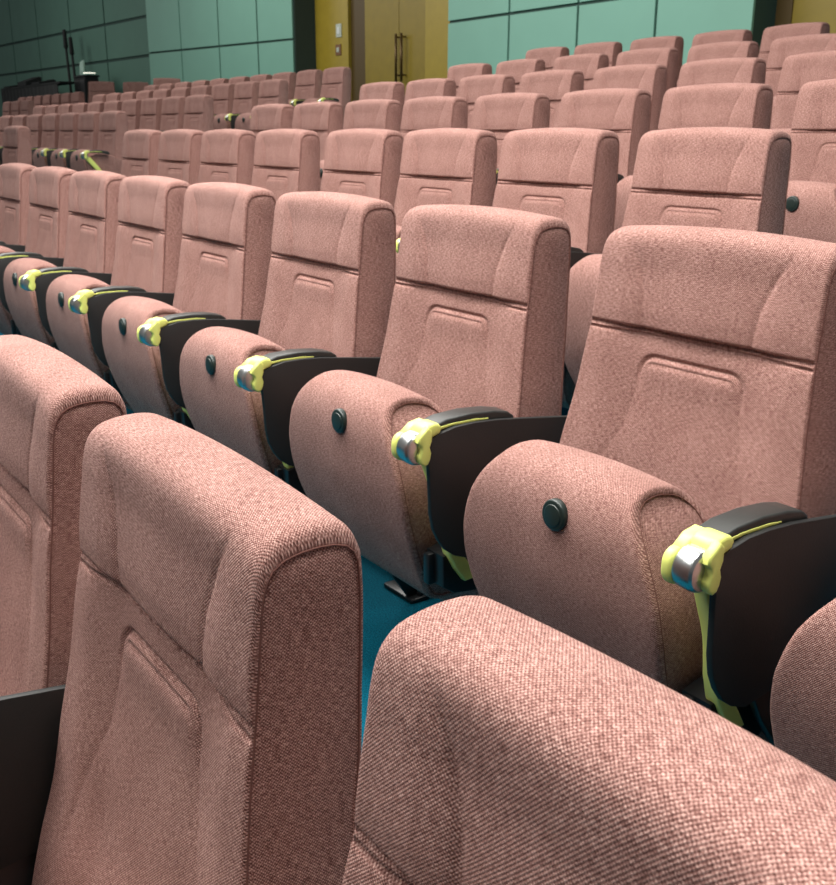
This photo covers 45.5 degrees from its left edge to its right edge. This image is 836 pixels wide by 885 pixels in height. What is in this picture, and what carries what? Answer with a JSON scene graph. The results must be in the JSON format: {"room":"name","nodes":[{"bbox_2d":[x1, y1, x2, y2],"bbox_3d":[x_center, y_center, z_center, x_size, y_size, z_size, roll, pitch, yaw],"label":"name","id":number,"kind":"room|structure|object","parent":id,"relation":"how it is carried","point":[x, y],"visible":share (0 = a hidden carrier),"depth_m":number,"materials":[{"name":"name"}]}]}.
{"room":"auditorium","nodes":[
{"label":"auditorium","id":0,"kind":"room"},
{"bbox_2d":[0,0,150,116],"bbox_3d":[-8.646,-8.700,22.341,0.250,3.650,14.952,-13,22,-37],"label":"wall","id":1,"kind":"structure","parent":0,"point":[110,36],"depth_m":20.05,"materials":[{"name":"teal"}]},
{"bbox_2d":[145,0,294,84],"bbox_3d":[-2.975,-6.304,15.350,3.816,3.250,0.400,17,23,42],"label":"wall","id":2,"kind":"structure","parent":0,"point":[189,40],"depth_m":15.16,"materials":[{"name":"teal paint"}]},
{"bbox_2d":[0,332,568,750],"bbox_3d":[-6.486,-3.258,13.382,15.000,1.455,38.000,-12,21,-34],"label":"floor","id":3,"kind":"structure","parent":0,"point":[383,609],"depth_m":2.39,"materials":[{"name":"teal carpet"}]},
{"bbox_2d":[0,115,13,145],"bbox_3d":[-4.579,-3.067,10.880,0.486,0.962,0.685,-12,21,-34],"label":"seat","id":4,"kind":"object","parent":3,"relation":"on","point":[5,121],"visible":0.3,"depth_m":10.80,"materials":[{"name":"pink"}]},
{"bbox_2d":[0,115,28,164],"bbox_3d":[-4.216,-2.918,10.402,0.497,0.962,0.560,-12,21,-34],"label":"seat","id":5,"kind":"object","parent":3,"relation":"on","point":[21,120],"visible":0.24,"depth_m":10.23,"materials":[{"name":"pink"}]},
{"bbox_2d":[2,125,31,164],"bbox_3d":[-3.135,-1.909,7.581,0.497,0.962,0.560,-12,21,-34],"label":"seat","id":6,"kind":"object","parent":3,"relation":"on","point":[17,147],"visible":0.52,"depth_m":7.44,"materials":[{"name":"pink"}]},
{"bbox_2d":[0,163,37,251],"bbox_3d":[-1.910,-0.776,4.558,0.497,0.962,0.560,-12,21,-34],"label":"seat","id":7,"kind":"object","parent":3,"relation":"on","point":[14,177],"visible":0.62,"depth_m":4.44,"materials":[{"name":"pink fabric"}]},
{"bbox_2d":[2,114,43,158],"bbox_3d":[-3.894,-2.783,9.970,0.497,0.962,0.560,-12,21,-34],"label":"seat","id":8,"kind":"object","parent":3,"relation":"on","point":[34,122],"visible":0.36,"depth_m":9.86,"materials":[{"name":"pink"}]},
{"bbox_2d":[20,100,33,114],"bbox_3d":[-6.254,-4.909,15.738,0.497,0.962,0.560,-12,21,-34],"label":"seat","id":9,"kind":"object","parent":3,"relation":"on","point":[27,106],"visible":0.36,"depth_m":15.59,"materials":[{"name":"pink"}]},
{"bbox_2d":[1,81,73,103],"bbox_3d":[-7.827,-6.784,20.475,0.328,1.045,4.300,-12,21,-34],"label":"desk","id":10,"kind":"object","parent":3,"relation":"on","point":[11,94],"visible":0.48,"depth_m":20.05,"materials":[{"name":"black"}]},
{"bbox_2d":[1,84,58,103],"bbox_3d":[-7.941,-6.739,20.404,0.048,1.000,4.200,-12,21,-34],"label":"drape","id":11,"kind":"object","parent":10,"relation":"hanging from","point":[11,94],"depth_m":20.26,"materials":[{"name":"black fabric"}]},
{"bbox_2d":[0,166,76,335],"bbox_3d":[-1.585,-0.640,4.122,0.497,0.962,0.560,-12,21,-34],"label":"seat","id":12,"kind":"object","parent":3,"relation":"on","point":[48,213],"visible":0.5,"depth_m":3.98,"materials":[{"name":"pink fabric"}]},
{"bbox_2d":[0,246,14,334],"bbox_3d":[-1.700,-0.608,4.088,0.171,0.394,0.410,-12,21,-34],"label":"seat cushion","id":13,"kind":"object","parent":12,"relation":"on","point":[5,317],"depth_m":3.95,"materials":[{"name":"pink fabric"}]},
{"bbox_2d":[32,113,60,165],"bbox_3d":[-3.572,-2.648,9.539,0.497,0.962,0.560,-12,21,-34],"label":"seat","id":14,"kind":"object","parent":3,"relation":"on","point":[50,130],"visible":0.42,"depth_m":9.46,"materials":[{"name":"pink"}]},
{"bbox_2d":[33,112,80,166],"bbox_3d":[-3.250,-2.513,9.107,0.497,0.962,0.560,-12,21,-34],"label":"seat","id":15,"kind":"object","parent":3,"relation":"on","point":[68,125],"visible":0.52,"depth_m":8.98,"materials":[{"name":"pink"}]},
{"bbox_2d":[33,148,48,166],"bbox_3d":[-3.365,-2.480,9.073,0.171,0.394,0.410,-12,21,-34],"label":"seat cushion","id":16,"kind":"object","parent":15,"relation":"on","point":[38,160],"depth_m":8.96,"materials":[{"name":"pink fabric"}]},
{"bbox_2d":[0,335,126,884],"bbox_3d":[-0.604,0.368,1.369,0.497,0.962,0.544,-12,21,-34],"label":"seat","id":17,"kind":"object","parent":3,"relation":"on","point":[51,403],"visible":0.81,"depth_m":1.19,"materials":[{"name":"pink fabric"}]},
{"bbox_2d":[62,30,72,92],"bbox_3d":[-6.894,-7.078,19.764,0.100,2.077,0.236,-12,21,-34],"label":"microphone stand","id":18,"kind":"object","parent":3,"relation":"on","point":[65,42],"visible":0.68,"depth_m":19.61,"materials":[{"name":"black metal"}]},
{"bbox_2d":[3,170,134,412],"bbox_3d":[-1.270,-0.508,3.699,0.497,0.962,0.555,-12,21,-34],"label":"seat","id":19,"kind":"object","parent":3,"relation":"on","point":[92,224],"visible":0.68,"depth_m":3.55,"materials":[{"name":"pink fabric"}]},
{"bbox_2d":[3,258,56,346],"bbox_3d":[-1.382,-0.475,3.662,0.171,0.394,0.410,-12,21,-34],"label":"seat cushion","id":20,"kind":"object","parent":19,"relation":"on","point":[22,304],"depth_m":3.55,"materials":[{"name":"pink fabric"}]},
{"bbox_2d":[51,112,100,168],"bbox_3d":[-2.928,-2.378,8.676,0.497,0.962,0.560,-12,21,-34],"label":"seat","id":21,"kind":"object","parent":3,"relation":"on","point":[88,123],"visible":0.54,"depth_m":8.54,"materials":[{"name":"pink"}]},
{"bbox_2d":[51,148,67,167],"bbox_3d":[-3.043,-2.345,8.641,0.171,0.394,0.410,-12,21,-34],"label":"seat cushion","id":22,"kind":"object","parent":21,"relation":"on","point":[56,160],"depth_m":8.53,"materials":[{"name":"pink fabric"}]},
{"bbox_2d":[71,92,84,103],"bbox_3d":[-5.793,-5.381,16.719,0.497,0.962,0.560,-12,21,-34],"label":"seat","id":23,"kind":"object","parent":3,"relation":"on","point":[76,97],"visible":0.28,"depth_m":16.57,"materials":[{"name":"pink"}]},
{"bbox_2d":[72,103,88,112],"bbox_3d":[-3.968,-3.422,11.516,0.497,0.962,0.560,-12,21,-34],"label":"seat","id":24,"kind":"object","parent":3,"relation":"on","point":[79,107],"visible":0.12,"depth_m":11.40,"materials":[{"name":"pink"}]},
{"bbox_2d":[73,75,99,102],"bbox_3d":[-6.141,-6.232,18.599,0.290,1.155,0.640,-12,21,-34],"label":"base cabinet","id":25,"kind":"object","parent":3,"relation":"on","point":[81,81],"visible":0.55,"depth_m":18.25,"materials":[{"name":"black"}]},
{"bbox_2d":[87,102,104,112],"bbox_3d":[-3.649,-3.289,11.088,0.497,0.962,0.560,-12,21,-34],"label":"seat","id":26,"kind":"object","parent":3,"relation":"on","point":[94,106],"visible":0.11,"depth_m":10.97,"materials":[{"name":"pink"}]},
{"bbox_2d":[70,111,127,173],"bbox_3d":[-2.607,-2.243,8.244,0.497,0.962,0.560,-12,21,-34],"label":"seat","id":27,"kind":"object","parent":3,"relation":"on","point":[113,125],"visible":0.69,"depth_m":8.08,"materials":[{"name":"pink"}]},
{"bbox_2d":[70,149,97,171],"bbox_3d":[-2.721,-2.210,8.210,0.171,0.394,0.410,-12,21,-34],"label":"seat cushion","id":28,"kind":"object","parent":27,"relation":"on","point":[77,164],"depth_m":8.10,"materials":[{"name":"pink fabric"}]},
{"bbox_2d":[88,81,114,102],"bbox_3d":[-5.198,-5.489,16.535,0.560,0.962,0.497,-3,17,-11],"label":"seat","id":29,"kind":"object","parent":3,"relation":"on","point":[95,87],"visible":0.35,"depth_m":16.49,"materials":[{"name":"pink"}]},
{"bbox_2d":[104,100,122,111],"bbox_3d":[-3.330,-3.155,10.661,0.497,0.962,0.560,-12,21,-34],"label":"seat","id":30,"kind":"object","parent":3,"relation":"on","point":[115,105],"visible":0.16,"depth_m":10.55,"materials":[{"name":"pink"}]},
{"bbox_2d":[46,175,189,411],"bbox_3d":[-0.953,-0.376,3.274,0.497,0.962,0.550,-12,21,-34],"label":"seat","id":31,"kind":"object","parent":3,"relation":"on","point":[149,234],"visible":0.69,"depth_m":3.12,"materials":[{"name":"pink fabric"}]},
{"bbox_2d":[46,274,128,404],"bbox_3d":[-1.065,-0.342,3.236,0.171,0.394,0.410,-12,21,-34],"label":"seat cushion","id":32,"kind":"object","parent":31,"relation":"on","point":[70,330],"depth_m":3.13,"materials":[{"name":"pink fabric"}]},
{"bbox_2d":[121,99,141,129],"bbox_3d":[-3.011,-3.021,10.233,0.497,0.962,0.560,-12,21,-34],"label":"seat","id":33,"kind":"object","parent":3,"relation":"on","point":[132,107],"visible":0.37,"depth_m":10.11,"materials":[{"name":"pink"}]},
{"bbox_2d":[123,82,148,92],"bbox_3d":[-4.652,-5.514,16.626,0.560,0.962,0.497,-3,17,-11],"label":"seat","id":34,"kind":"object","parent":3,"relation":"on","point":[127,86],"visible":0.24,"depth_m":16.58,"materials":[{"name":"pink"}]},
{"bbox_2d":[121,129,161,176],"bbox_3d":[-1.668,-1.272,5.644,0.486,0.962,0.679,-12,21,-34],"label":"seat","id":35,"kind":"object","parent":3,"relation":"on","point":[140,149],"visible":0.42,"depth_m":5.51,"materials":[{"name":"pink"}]},
{"bbox_2d":[128,98,162,130],"bbox_3d":[-2.692,-2.888,9.805,0.497,0.962,0.560,-12,21,-34],"label":"seat","id":36,"kind":"object","parent":3,"relation":"on","point":[151,108],"visible":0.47,"depth_m":9.73,"materials":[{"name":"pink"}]},
{"bbox_2d":[153,89,171,98],"bbox_3d":[-3.037,-3.598,11.557,0.497,0.962,0.560,-12,21,-34],"label":"seat","id":37,"kind":"object","parent":3,"relation":"on","point":[160,93],"visible":0.2,"depth_m":11.45,"materials":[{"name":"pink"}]},
{"bbox_2d":[153,78,180,84],"bbox_3d":[-3.830,-5.140,15.427,0.560,0.962,0.497,-3,17,-11],"label":"seat","id":38,"kind":"object","parent":3,"relation":"on","point":[156,81],"visible":0.16,"depth_m":15.37,"materials":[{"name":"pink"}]},
{"bbox_2d":[160,96,185,131],"bbox_3d":[-2.373,-2.754,9.377,0.497,0.962,0.560,-12,21,-34],"label":"seat","id":39,"kind":"object","parent":3,"relation":"on","point":[172,118],"visible":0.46,"depth_m":9.31,"materials":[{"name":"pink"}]},
{"bbox_2d":[157,129,204,184],"bbox_3d":[-1.310,-1.124,5.173,0.497,0.962,0.551,-12,21,-34],"label":"seat","id":40,"kind":"object","parent":3,"relation":"on","point":[179,151],"visible":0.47,"depth_m":5.08,"materials":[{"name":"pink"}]},
{"bbox_2d":[171,87,190,96],"bbox_3d":[-2.721,-3.466,11.133,0.497,0.962,0.560,-12,21,-34],"label":"seat","id":41,"kind":"object","parent":3,"relation":"on","point":[181,91],"visible":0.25,"depth_m":11.01,"materials":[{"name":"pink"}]},
{"bbox_2d":[102,182,275,430],"bbox_3d":[-0.630,-0.240,2.841,0.497,0.962,0.556,-12,21,-34],"label":"seat","id":42,"kind":"object","parent":3,"relation":"on","point":[226,244],"visible":0.7,"depth_m":2.69,"materials":[{"name":"pink fabric"}]},
{"bbox_2d":[102,296,182,420],"bbox_3d":[-0.743,-0.207,2.805,0.171,0.394,0.410,-12,21,-34],"label":"seat cushion","id":43,"kind":"object","parent":42,"relation":"on","point":[135,366],"depth_m":2.70,"materials":[{"name":"pink fabric"}]},
{"bbox_2d":[32,413,362,884],"bbox_3d":[-0.339,0.509,0.917,0.593,0.962,0.552,-12,21,-34],"label":"seat","id":44,"kind":"object","parent":3,"relation":"on","point":[210,729],"visible":1,"depth_m":0.85,"materials":[{"name":"pink fabric"}]},
{"bbox_2d":[183,95,213,131],"bbox_3d":[-2.054,-2.620,8.950,0.497,0.962,0.560,-12,21,-34],"label":"seat","id":45,"kind":"object","parent":3,"relation":"on","point":[199,109],"visible":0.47,"depth_m":8.83,"materials":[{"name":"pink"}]},
{"bbox_2d":[190,85,212,95],"bbox_3d":[-2.405,-3.333,10.709,0.497,0.962,0.560,-12,21,-34],"label":"seat","id":46,"kind":"object","parent":3,"relation":"on","point":[203,89],"visible":0.14,"depth_m":10.60,"materials":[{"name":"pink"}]},
{"bbox_2d":[211,83,234,115],"bbox_3d":[-2.089,-3.201,10.285,0.497,0.962,0.560,-12,21,-34],"label":"seat","id":47,"kind":"object","parent":3,"relation":"on","point":[222,94],"visible":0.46,"depth_m":10.19,"materials":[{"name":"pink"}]},
{"bbox_2d":[198,129,255,184],"bbox_3d":[-0.990,-0.990,4.744,0.498,0.962,0.570,-12,21,-34],"label":"seat","id":48,"kind":"object","parent":3,"relation":"on","point":[226,155],"visible":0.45,"depth_m":4.64,"materials":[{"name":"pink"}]},
{"bbox_2d":[214,81,259,129],"bbox_3d":[-1.773,-3.069,9.861,0.497,0.962,0.560,-12,21,-34],"label":"seat","id":49,"kind":"object","parent":3,"relation":"on","point":[246,94],"visible":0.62,"depth_m":9.74,"materials":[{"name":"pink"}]},
{"bbox_2d":[214,114,230,129],"bbox_3d":[-1.887,-3.036,9.827,0.171,0.394,0.410,-12,21,-34],"label":"seat cushion","id":50,"kind":"object","parent":49,"relation":"on","point":[220,122],"depth_m":9.70,"materials":[{"name":"pink fabric"}]},
{"bbox_2d":[235,79,287,130],"bbox_3d":[-1.457,-2.936,9.438,0.497,0.962,0.560,-12,21,-34],"label":"seat","id":51,"kind":"object","parent":3,"relation":"on","point":[272,91],"visible":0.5,"depth_m":9.33,"materials":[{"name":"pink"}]},
{"bbox_2d":[235,113,250,130],"bbox_3d":[-1.571,-2.903,9.403,0.171,0.394,0.410,-12,21,-34],"label":"seat cushion","id":52,"kind":"object","parent":51,"relation":"on","point":[242,122],"depth_m":9.32,"materials":[{"name":"pink fabric"}]},
{"bbox_2d":[250,104,293,135],"bbox_3d":[-1.031,-1.607,6.213,0.486,0.962,0.682,-12,21,-34],"label":"seat","id":53,"kind":"object","parent":3,"relation":"on","point":[264,117],"visible":0.17,"depth_m":6.07,"materials":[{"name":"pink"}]},
{"bbox_2d":[272,72,296,99],"bbox_3d":[-1.567,-3.598,11.039,0.497,0.962,0.560,-12,21,-34],"label":"seat","id":54,"kind":"object","parent":3,"relation":"on","point":[290,77],"visible":0.24,"depth_m":10.87,"materials":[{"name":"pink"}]},
{"bbox_2d":[251,129,319,201],"bbox_3d":[-0.648,-0.847,4.286,0.498,0.962,0.587,-12,21,-34],"label":"seat","id":55,"kind":"object","parent":3,"relation":"on","point":[285,160],"visible":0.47,"depth_m":4.19,"materials":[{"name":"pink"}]},
{"bbox_2d":[180,191,429,603],"bbox_3d":[-0.303,-0.103,2.402,0.497,0.962,0.544,-12,21,-34],"label":"seat","id":56,"kind":"object","parent":3,"relation":"on","point":[330,286],"visible":0.76,"depth_m":2.25,"materials":[{"name":"pink fabric"}]},
{"bbox_2d":[180,326,285,474],"bbox_3d":[-0.412,-0.068,2.361,0.171,0.394,0.410,-12,21,-34],"label":"seat cushion","id":57,"kind":"object","parent":56,"relation":"on","point":[226,413],"depth_m":2.25,"materials":[{"name":"pink fabric"}]},
{"bbox_2d":[288,69,322,107],"bbox_3d":[-1.243,-3.462,10.604,0.497,0.962,0.560,-12,21,-34],"label":"seat","id":58,"kind":"object","parent":3,"relation":"on","point":[308,82],"visible":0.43,"depth_m":10.50,"materials":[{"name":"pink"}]},
{"bbox_2d":[292,102,342,159],"bbox_3d":[-0.665,-1.456,5.731,0.497,0.962,0.568,-12,21,-34],"label":"seat","id":59,"kind":"object","parent":3,"relation":"on","point":[323,118],"visible":0.26,"depth_m":5.61,"materials":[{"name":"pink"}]},
{"bbox_2d":[303,67,350,121],"bbox_3d":[-0.918,-3.326,10.168,0.497,0.962,0.560,-12,21,-34],"label":"seat","id":60,"kind":"object","parent":3,"relation":"on","point":[336,81],"visible":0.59,"depth_m":10.04,"materials":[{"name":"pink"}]},
{"bbox_2d":[351,0,364,101],"bbox_3d":[-0.754,-5.672,13.340,0.100,3.250,0.380,-12,21,-34],"label":"trim","id":61,"kind":"structure","parent":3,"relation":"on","point":[357,6],"depth_m":13.43,"materials":[{"name":"brown"}]},
{"bbox_2d":[320,99,401,189],"bbox_3d":[-0.335,-1.318,5.287,0.497,0.962,0.557,-12,21,-34],"label":"seat","id":62,"kind":"object","parent":3,"relation":"on","point":[386,114],"visible":0.23,"depth_m":5.17,"materials":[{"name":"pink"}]},
{"bbox_2d":[320,128,403,207],"bbox_3d":[-0.304,-0.703,3.824,0.497,0.962,0.547,-12,21,-34],"label":"seat","id":63,"kind":"object","parent":3,"relation":"on","point":[366,162],"visible":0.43,"depth_m":3.73,"materials":[{"name":"pink fabric"}]},
{"bbox_2d":[359,82,404,120],"bbox_3d":[-0.377,-1.937,6.755,0.486,0.962,0.681,-12,21,-34],"label":"seat","id":64,"kind":"object","parent":3,"relation":"on","point":[378,90],"visible":0.2,"depth_m":6.58,"materials":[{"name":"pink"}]},
{"bbox_2d":[289,204,570,600],"bbox_3d":[0.030,0.036,1.956,0.497,0.962,0.566,-12,21,-34],"label":"seat","id":65,"kind":"object","parent":3,"relation":"on","point":[471,367],"visible":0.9,"depth_m":1.82,"materials":[{"name":"pink fabric"}]},
{"bbox_2d":[289,370,455,598],"bbox_3d":[-0.086,0.069,1.924,0.171,0.394,0.410,-12,21,-34],"label":"seat cushion","id":66,"kind":"object","parent":65,"relation":"on","point":[343,426],"depth_m":1.82,"materials":[{"name":"pink fabric"}]},
{"bbox_2d":[404,78,455,102],"bbox_3d":[-0.016,-1.788,6.278,0.497,0.962,0.557,-12,21,-34],"label":"seat","id":67,"kind":"object","parent":3,"relation":"on","point":[433,86],"visible":0.23,"depth_m":6.18,"materials":[{"name":"pink fabric"}]},
{"bbox_2d":[400,96,467,138],"bbox_3d":[-0.011,-1.182,4.854,0.497,0.962,0.564,-12,21,-34],"label":"seat","id":68,"kind":"object","parent":3,"relation":"on","point":[432,112],"visible":0.24,"depth_m":4.76,"materials":[{"name":"pink fabric"}]},
{"bbox_2d":[394,128,496,283],"bbox_3d":[0.007,-0.573,3.408,0.497,0.962,0.550,-12,21,-34],"label":"seat","id":69,"kind":"object","parent":3,"relation":"on","point":[454,166],"visible":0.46,"depth_m":3.32,"materials":[{"name":"pink fabric"}]},
{"bbox_2d":[395,225,401,283],"bbox_3d":[-0.105,-0.539,3.369,0.171,0.394,0.410,-12,21,-34],"label":"seat cushion","id":70,"kind":"object","parent":69,"relation":"on","point":[398,228],"depth_m":3.19,"materials":[{"name":"pink fabric"}]},
{"bbox_2d":[447,63,491,96],"bbox_3d":[0.242,-2.284,7.343,0.486,0.962,0.686,-12,21,-34],"label":"seat","id":71,"kind":"object","parent":3,"relation":"on","point":[457,72],"visible":0.2,"depth_m":7.23,"materials":[{"name":"pink fabric"}]},
{"bbox_2d":[457,74,514,128],"bbox_3d":[0.306,-1.654,5.848,0.497,0.962,0.557,-12,21,-34],"label":"seat","id":72,"kind":"object","parent":3,"relation":"on","point":[471,88],"visible":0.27,"depth_m":5.79,"materials":[{"name":"pink fabric"}]},
{"bbox_2d":[471,93,549,185],"bbox_3d":[0.318,-1.044,4.412,0.497,0.962,0.563,-12,21,-34],"label":"seat","id":73,"kind":"object","parent":3,"relation":"on","point":[501,114],"visible":0.23,"depth_m":4.33,"materials":[{"name":"pink fabric"}]},
{"bbox_2d":[496,59,544,92],"bbox_3d":[0.613,-2.131,6.855,0.498,0.962,0.573,-12,21,-34],"label":"seat","id":74,"kind":"object","parent":3,"relation":"on","point":[517,68],"visible":0.24,"depth_m":6.79,"materials":[{"name":"pink fabric"}]},
{"bbox_2d":[525,47,568,70],"bbox_3d":[0.880,-2.626,7.906,0.486,0.962,0.682,-12,21,-34],"label":"seat","id":75,"kind":"object","parent":3,"relation":"on","point":[548,54],"visible":0.18,"depth_m":7.76,"materials":[{"name":"pink fabric"}]},
{"bbox_2d":[518,70,583,127],"bbox_3d":[0.629,-1.518,5.414,0.497,0.962,0.565,-12,21,-34],"label":"seat","id":76,"kind":"object","parent":3,"relation":"on","point":[552,83],"visible":0.25,"depth_m":5.33,"materials":[{"name":"pink fabric"}]},
{"bbox_2d":[492,128,618,408],"bbox_3d":[0.323,-0.440,2.984,0.497,0.962,0.560,-12,21,-34],"label":"seat","id":77,"kind":"object","parent":3,"relation":"on","point":[570,175],"visible":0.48,"depth_m":2.88,"materials":[{"name":"pink fabric"}]},
{"bbox_2d":[553,54,608,89],"bbox_3d":[0.949,-1.990,6.404,0.497,0.962,0.560,-12,21,-34],"label":"seat","id":78,"kind":"object","parent":3,"relation":"on","point":[588,64],"visible":0.22,"depth_m":6.29,"materials":[{"name":"pink fabric"}]},
{"bbox_2d":[342,596,835,884],"bbox_3d":[0.033,0.628,0.513,0.497,0.962,0.560,-12,21,-34],"label":"seat","id":79,"kind":"object","parent":3,"relation":"on","point":[500,746],"visible":1,"depth_m":0.51,"materials":[{"name":"pink fabric"}]},
{"bbox_2d":[574,42,622,66],"bbox_3d":[1.245,-2.476,7.426,0.497,0.962,0.564,-12,21,-34],"label":"seat","id":80,"kind":"object","parent":3,"relation":"on","point":[612,49],"visible":0.2,"depth_m":7.29,"materials":[{"name":"pink fabric"}]},
{"bbox_2d":[557,88,650,182],"bbox_3d":[0.643,-0.908,3.977,0.497,0.962,0.552,-12,21,-34],"label":"seat","id":81,"kind":"object","parent":3,"relation":"on","point":[626,112],"visible":0.28,"depth_m":3.84,"materials":[{"name":"pink fabric"}]},
{"bbox_2d":[592,64,667,130],"bbox_3d":[0.958,-1.380,4.973,0.497,0.962,0.559,-12,21,-34],"label":"seat","id":82,"kind":"object","parent":3,"relation":"on","point":[653,78],"visible":0.19,"depth_m":4.83,"materials":[{"name":"pink fabric"}]},
{"bbox_2d":[616,48,678,89],"bbox_3d":[1.272,-1.855,5.970,0.497,0.962,0.555,-12,21,-34],"label":"seat","id":83,"kind":"object","parent":3,"relation":"on","point":[669,57],"visible":0.17,"depth_m":5.83,"materials":[{"name":"pink fabric"}]},
{"bbox_2d":[464,225,835,746],"bbox_3d":[0.361,0.175,1.512,0.497,0.962,0.560,-12,21,-34],"label":"seat","id":84,"kind":"object","parent":3,"relation":"on","point":[679,527],"visible":0.89,"depth_m":1.38,"materials":[{"name":"pink fabric"}]},
{"bbox_2d":[464,440,706,693],"bbox_3d":[0.247,0.208,1.478,0.171,0.394,0.410,-12,21,-34],"label":"seat cushion","id":85,"kind":"object","parent":84,"relation":"on","point":[573,541],"depth_m":1.36,"materials":[{"name":"pink fabric"}]},
{"bbox_2d":[630,36,683,79],"bbox_3d":[1.573,-2.338,6.986,0.497,0.962,0.559,-12,21,-34],"label":"seat","id":86,"kind":"object","parent":3,"relation":"on","point":[677,42],"visible":0.19,"depth_m":6.86,"materials":[{"name":"pink fabric"}]},
{"bbox_2d":[564,127,791,384],"bbox_3d":[0.647,-0.304,2.549,0.497,0.962,0.560,-12,21,-34],"label":"seat","id":87,"kind":"object","parent":3,"relation":"on","point":[737,178],"visible":0.42,"depth_m":2.49,"materials":[{"name":"pink fabric"}]},
{"bbox_2d":[564,254,601,384],"bbox_3d":[0.533,-0.271,2.514,0.171,0.394,0.410,-12,21,-34],"label":"seat cushion","id":88,"kind":"object","parent":87,"relation":"on","point":[583,279],"depth_m":2.53,"materials":[{"name":"pink fabric"}]},
{"bbox_2d":[614,83,772,230],"bbox_3d":[0.961,-0.775,3.549,0.497,0.962,0.563,-12,21,-34],"label":"seat","id":89,"kind":"object","parent":3,"relation":"on","point":[745,105],"visible":0.27,"depth_m":3.49,"materials":[{"name":"pink fabric"}]},
{"bbox_2d":[614,175,632,230],"bbox_3d":[0.846,-0.742,3.516,0.171,0.394,0.410,-12,21,-34],"label":"seat cushion","id":90,"kind":"object","parent":89,"relation":"on","point":[624,186],"depth_m":3.52,"materials":[{"name":"pink fabric"}]},
{"bbox_2d":[677,29,751,84],"bbox_3d":[1.895,-2.203,6.553,0.497,0.962,0.556,-12,21,-34],"label":"seat","id":91,"kind":"object","parent":3,"relation":"on","point":[740,34],"visible":0.16,"depth_m":6.47,"materials":[{"name":"pink fabric"}]},
{"bbox_2d":[677,57,765,86],"bbox_3d":[1.281,-1.245,4.540,0.497,0.962,0.557,-12,21,-34],"label":"seat","id":92,"kind":"object","parent":3,"relation":"on","point":[743,69],"visible":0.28,"depth_m":4.45,"materials":[{"name":"pink fabric"}]},
{"bbox_2d":[686,41,758,62],"bbox_3d":[1.590,-1.722,5.543,0.497,0.962,0.553,-12,21,-34],"label":"seat","id":93,"kind":"object","parent":3,"relation":"on","point":[732,49],"visible":0.15,"depth_m":5.45,"materials":[{"name":"pink fabric"}]},
{"bbox_2d":[758,22,829,67],"bbox_3d":[2.217,-2.069,6.123,0.497,0.962,0.560,-12,21,-34],"label":"seat","id":94,"kind":"object","parent":3,"relation":"on","point":[770,34],"visible":0.21,"depth_m":6.09,"materials":[{"name":"pink fabric"}]},
{"bbox_2d":[765,33,835,109],"bbox_3d":[1.909,-1.588,5.116,0.497,0.962,0.560,-12,21,-34],"label":"seat","id":95,"kind":"object","parent":3,"relation":"on","point":[780,49],"visible":0.2,"depth_m":5.13,"materials":[{"name":"pink fabric"}]},
{"bbox_2d":[770,598,835,781],"bbox_3d":[0.693,0.314,1.068,0.497,0.962,0.560,-12,21,-34],"label":"seat","id":96,"kind":"object","parent":3,"relation":"on","point":[803,691],"visible":0.64,"depth_m":1.09,"materials":[{"name":"pink fabric"}]},
{"bbox_2d":[770,50,835,134],"bbox_3d":[1.603,-1.110,4.108,0.497,0.962,0.560,-12,21,-34],"label":"seat","id":97,"kind":"object","parent":3,"relation":"on","point":[798,70],"visible":0.19,"depth_m":4.17,"materials":[{"name":"pink fabric"}]},
{"bbox_2d":[783,79,835,242],"bbox_3d":[1.289,-0.637,3.110,0.497,0.962,0.560,-12,21,-34],"label":"seat","id":98,"kind":"object","parent":3,"relation":"on","point":[810,213],"visible":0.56,"depth_m":3.14,"materials":[{"name":"pink fabric"}]},
{"bbox_2d":[783,180,835,242],"bbox_3d":[1.174,-0.605,3.076,0.171,0.394,0.410,-12,21,-34],"label":"seat cushion","id":99,"kind":"object","parent":98,"relation":"on","point":[810,213],"depth_m":2.94,"materials":[{"name":"pink fabric"}]},
{"bbox_2d":[293,0,315,73],"bbox_3d":[-1.601,-5.931,14.164,0.480,3.250,0.250,-12,21,-34],"label":"wall","id":100,"kind":"structure","parent":0,"point":[304,10],"depth_m":14.06,"materials":[{"name":"black paint"}]},
{"bbox_2d":[315,0,351,101],"bbox_3d":[-1.139,-5.821,13.816,0.150,3.250,0.880,-12,21,-34],"label":"trim","id":101,"kind":"structure","parent":100,"relation":"attached to","point":[328,13],"depth_m":13.80,"materials":[{"name":"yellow wood"}]},
{"bbox_2d":[448,0,776,73],"bbox_3d":[1.632,-4.469,9.483,0.300,3.250,4.050,-12,21,-34],"label":"wall","id":102,"kind":"structure","parent":0,"point":[492,32],"depth_m":9.51,"materials":[{"name":"teal paint"}]},
{"bbox_2d":[365,0,424,92],"bbox_3d":[-0.298,-5.440,12.588,0.151,3.225,1.410,-12,21,-34],"label":"door","id":103,"kind":"structure","parent":102,"relation":"in","point":[394,29],"depth_m":12.68,"materials":[{"name":"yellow wood"}]},
{"bbox_2d":[425,0,449,78],"bbox_3d":[0.682,-5.053,11.358,0.170,3.250,1.810,-12,21,-34],"label":"trim","id":104,"kind":"structure","parent":102,"relation":"attached to","point":[436,11],"depth_m":11.94,"materials":[{"name":"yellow wood"}]},
{"bbox_2d":[775,0,793,25],"bbox_3d":[3.033,-3.996,7.975,0.150,3.250,0.150,-12,21,-34],"label":"trim","id":105,"kind":"structure","parent":102,"relation":"attached to","point":[784,9],"depth_m":8.08,"materials":[{"name":"brown"}]},
{"bbox_2d":[792,0,835,32],"bbox_3d":[3.518,-3.785,7.291,0.090,3.225,1.580,-12,21,-34],"label":"door","id":106,"kind":"structure","parent":102,"relation":"in","point":[804,11],"depth_m":7.87,"materials":[{"name":"yellow wood"}]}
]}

